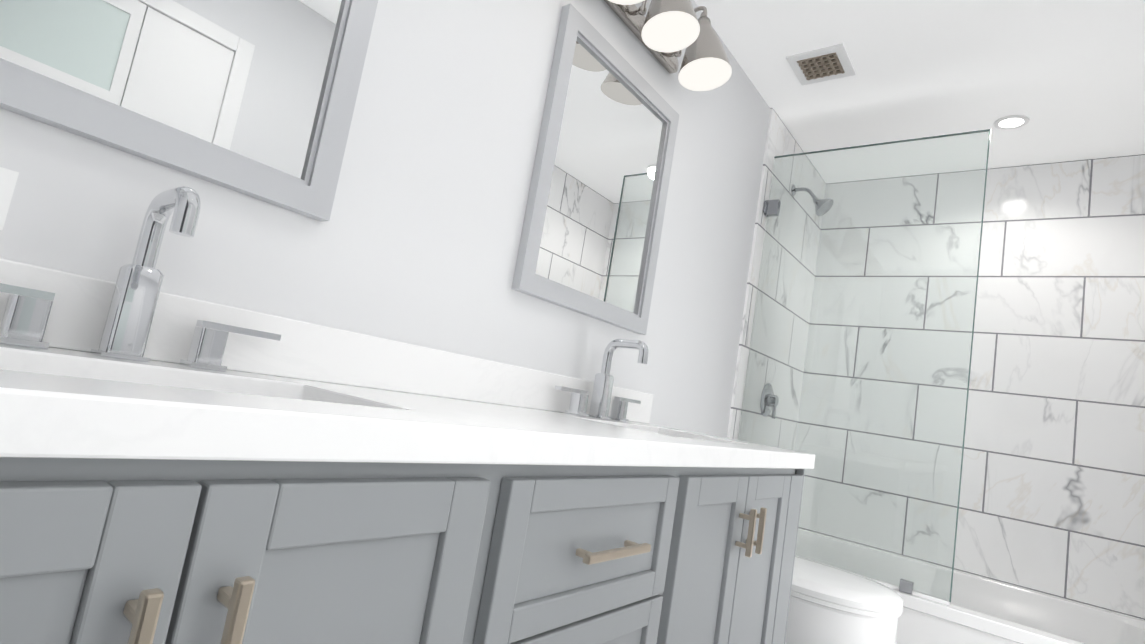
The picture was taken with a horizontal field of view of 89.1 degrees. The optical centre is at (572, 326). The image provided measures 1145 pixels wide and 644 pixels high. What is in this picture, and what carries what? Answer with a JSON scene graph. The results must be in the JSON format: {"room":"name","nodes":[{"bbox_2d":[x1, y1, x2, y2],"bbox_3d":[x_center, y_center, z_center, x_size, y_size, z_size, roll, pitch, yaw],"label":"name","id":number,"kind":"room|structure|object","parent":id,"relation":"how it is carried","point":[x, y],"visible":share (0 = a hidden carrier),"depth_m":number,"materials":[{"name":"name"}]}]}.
{"room":"bathroom","nodes":[
{"label":"bathroom","id":0,"kind":"room"},
{"bbox_2d":[0,0,769,437],"bbox_3d":[0.160,0.000,1.913,0.100,2.400,3.760,4,-9,39],"label":"wall","id":1,"kind":"structure","parent":0,"point":[416,238],"depth_m":1.25,"materials":[{"name":"white paint"}]},
{"bbox_2d":[0,167,18,230],"bbox_3d":[-0.741,-0.169,0.683,0.008,0.076,0.120,4,-9,39],"label":"electrical outlet plate","id":2,"kind":"object","parent":1,"relation":"attached to","point":[8,179],"visible":1,"depth_m":0.72,"materials":[{"name":"white plastic"}]},
{"bbox_2d":[0,0,377,221],"bbox_3d":[-0.561,-0.619,0.853,0.027,0.762,0.600,4,-9,39],"label":"mirror","id":3,"kind":"object","parent":1,"relation":"attached to","point":[256,99],"visible":0.95,"depth_m":0.88,"materials":[{"name":"silver metal"}]},
{"bbox_2d":[0,258,653,421],"bbox_3d":[-0.323,0.091,1.218,0.020,0.100,1.928,4,-9,39],"label":"backsplash","id":4,"kind":"structure","parent":1,"relation":"attached to","point":[308,350],"depth_m":1.04,"materials":[{"name":"white stone"}]},
{"bbox_2d":[511,3,678,334],"bbox_3d":[0.106,-0.406,1.706,0.027,0.762,0.610,4,-9,39],"label":"mirror","id":5,"kind":"object","parent":1,"relation":"attached to","point":[590,239],"visible":0.98,"depth_m":1.66,"materials":[{"name":"silver metal"}]},
{"bbox_2d":[604,0,731,90],"bbox_3d":[0.263,-0.946,1.679,0.245,0.264,0.615,4,-9,39],"label":"sconce","id":6,"kind":"object","parent":1,"relation":"attached to","point":[665,32],"visible":1,"depth_m":1.75,"materials":[{"name":"white glass"}]},
{"bbox_2d":[727,108,826,450],"bbox_3d":[0.993,0.255,2.887,0.011,2.399,0.900,4,-9,39],"label":"tiled wall","id":7,"kind":"structure","parent":1,"relation":"attached to","point":[779,141],"depth_m":2.87,"materials":[{"name":"tile"}]},
{"bbox_2d":[760,383,778,418],"bbox_3d":[0.962,0.360,2.807,0.050,0.167,0.164,4,-9,39],"label":"shower valve","id":8,"kind":"object","parent":7,"relation":"attached to","point":[765,405],"depth_m":2.79,"materials":[{"name":"silver metal"}]},
{"bbox_2d":[791,184,832,215],"bbox_3d":[1.186,-0.629,2.879,0.199,0.172,0.100,4,-9,39],"label":"shower head","id":9,"kind":"object","parent":7,"relation":"attached to","point":[820,203],"depth_m":2.84},
{"bbox_2d":[798,154,1144,619],"bbox_3d":[1.865,0.388,2.779,1.519,2.399,0.011,4,-9,39],"label":"tiled wall","id":10,"kind":"structure","parent":1,"relation":"attached to","point":[1052,496],"depth_m":2.71,"materials":[{"name":"tile"}]},
{"bbox_2d":[694,0,1144,183],"bbox_3d":[0.996,-1.180,1.554,1.720,0.100,3.760,4,-9,39],"label":"ceiling","id":11,"kind":"structure","parent":0,"point":[1067,77],"depth_m":2.25,"materials":[{"name":"white paint"}]},
{"bbox_2d":[786,43,855,85],"bbox_3d":[0.987,-1.034,2.308,0.210,0.011,0.210,4,-9,39],"label":"ceiling vent","id":12,"kind":"object","parent":11,"relation":"in","point":[833,62],"visible":1,"depth_m":2.30,"materials":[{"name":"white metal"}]},
{"bbox_2d":[993,115,1029,129],"bbox_3d":[1.870,-0.868,2.479,0.124,0.008,0.124,4,-9,39],"label":"recessed light","id":13,"kind":"object","parent":11,"relation":"in","point":[1010,122],"visible":1,"depth_m":2.47,"materials":[{"name":"white paint"}]},
{"bbox_3d":[0.587,1.269,1.261,1.720,0.100,3.760,4,-9,39],"label":"floor","id":14,"kind":"structure","parent":0,"visible":0},
{"bbox_2d":[0,434,813,643],"bbox_3d":[-0.195,0.616,0.984,0.570,0.858,1.925,4,-9,39],"label":"bathroom vanity","id":15,"kind":"object","parent":14,"relation":"on","point":[174,468],"depth_m":0.57,"materials":[{"name":"grey paint"}]},
{"bbox_2d":[0,342,814,465],"bbox_3d":[-0.126,0.174,1.043,0.555,0.040,1.928,4,-9,39],"label":"countertop","id":16,"kind":"structure","parent":15,"relation":"on","point":[46,391],"depth_m":0.61,"materials":[{"name":"white stone"}]},
{"bbox_2d":[0,186,283,369],"bbox_3d":[-0.540,-0.067,0.751,0.154,0.228,0.390,4,-9,39],"label":"faucet","id":17,"kind":"object","parent":16,"relation":"on","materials":[{"name":"silver metal"}]},
{"bbox_2d":[552,339,647,421],"bbox_3d":[0.130,0.147,1.606,0.154,0.228,0.391,4,-9,39],"label":"faucet","id":18,"kind":"object","parent":16,"relation":"on","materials":[{"name":"silver metal"}]},
{"bbox_2d":[785,556,903,643],"bbox_3d":[0.680,0.902,1.960,0.749,0.813,0.420,4,-9,39],"label":"toilet","id":19,"kind":"object","parent":14,"relation":"on","point":[829,604],"visible":0.35,"depth_m":1.71,"materials":[{"name":"white ceramic"}]},
{"bbox_2d":[795,528,1144,643],"bbox_3d":[1.435,1.253,2.319,1.492,0.458,0.878,4,-9,39],"label":"bathtub","id":20,"kind":"object","parent":14,"relation":"on","point":[978,609],"visible":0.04,"depth_m":2.37,"materials":[{"name":"white ceramic"}]},
{"bbox_2d":[738,129,990,604],"bbox_3d":[1.113,0.084,2.348,0.826,1.732,0.056,4,-9,39],"label":"glass panel","id":21,"kind":"object","parent":20,"relation":"on","point":[771,208],"visible":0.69,"depth_m":2.28,"materials":[{"name":"clear glass"}]}
]}

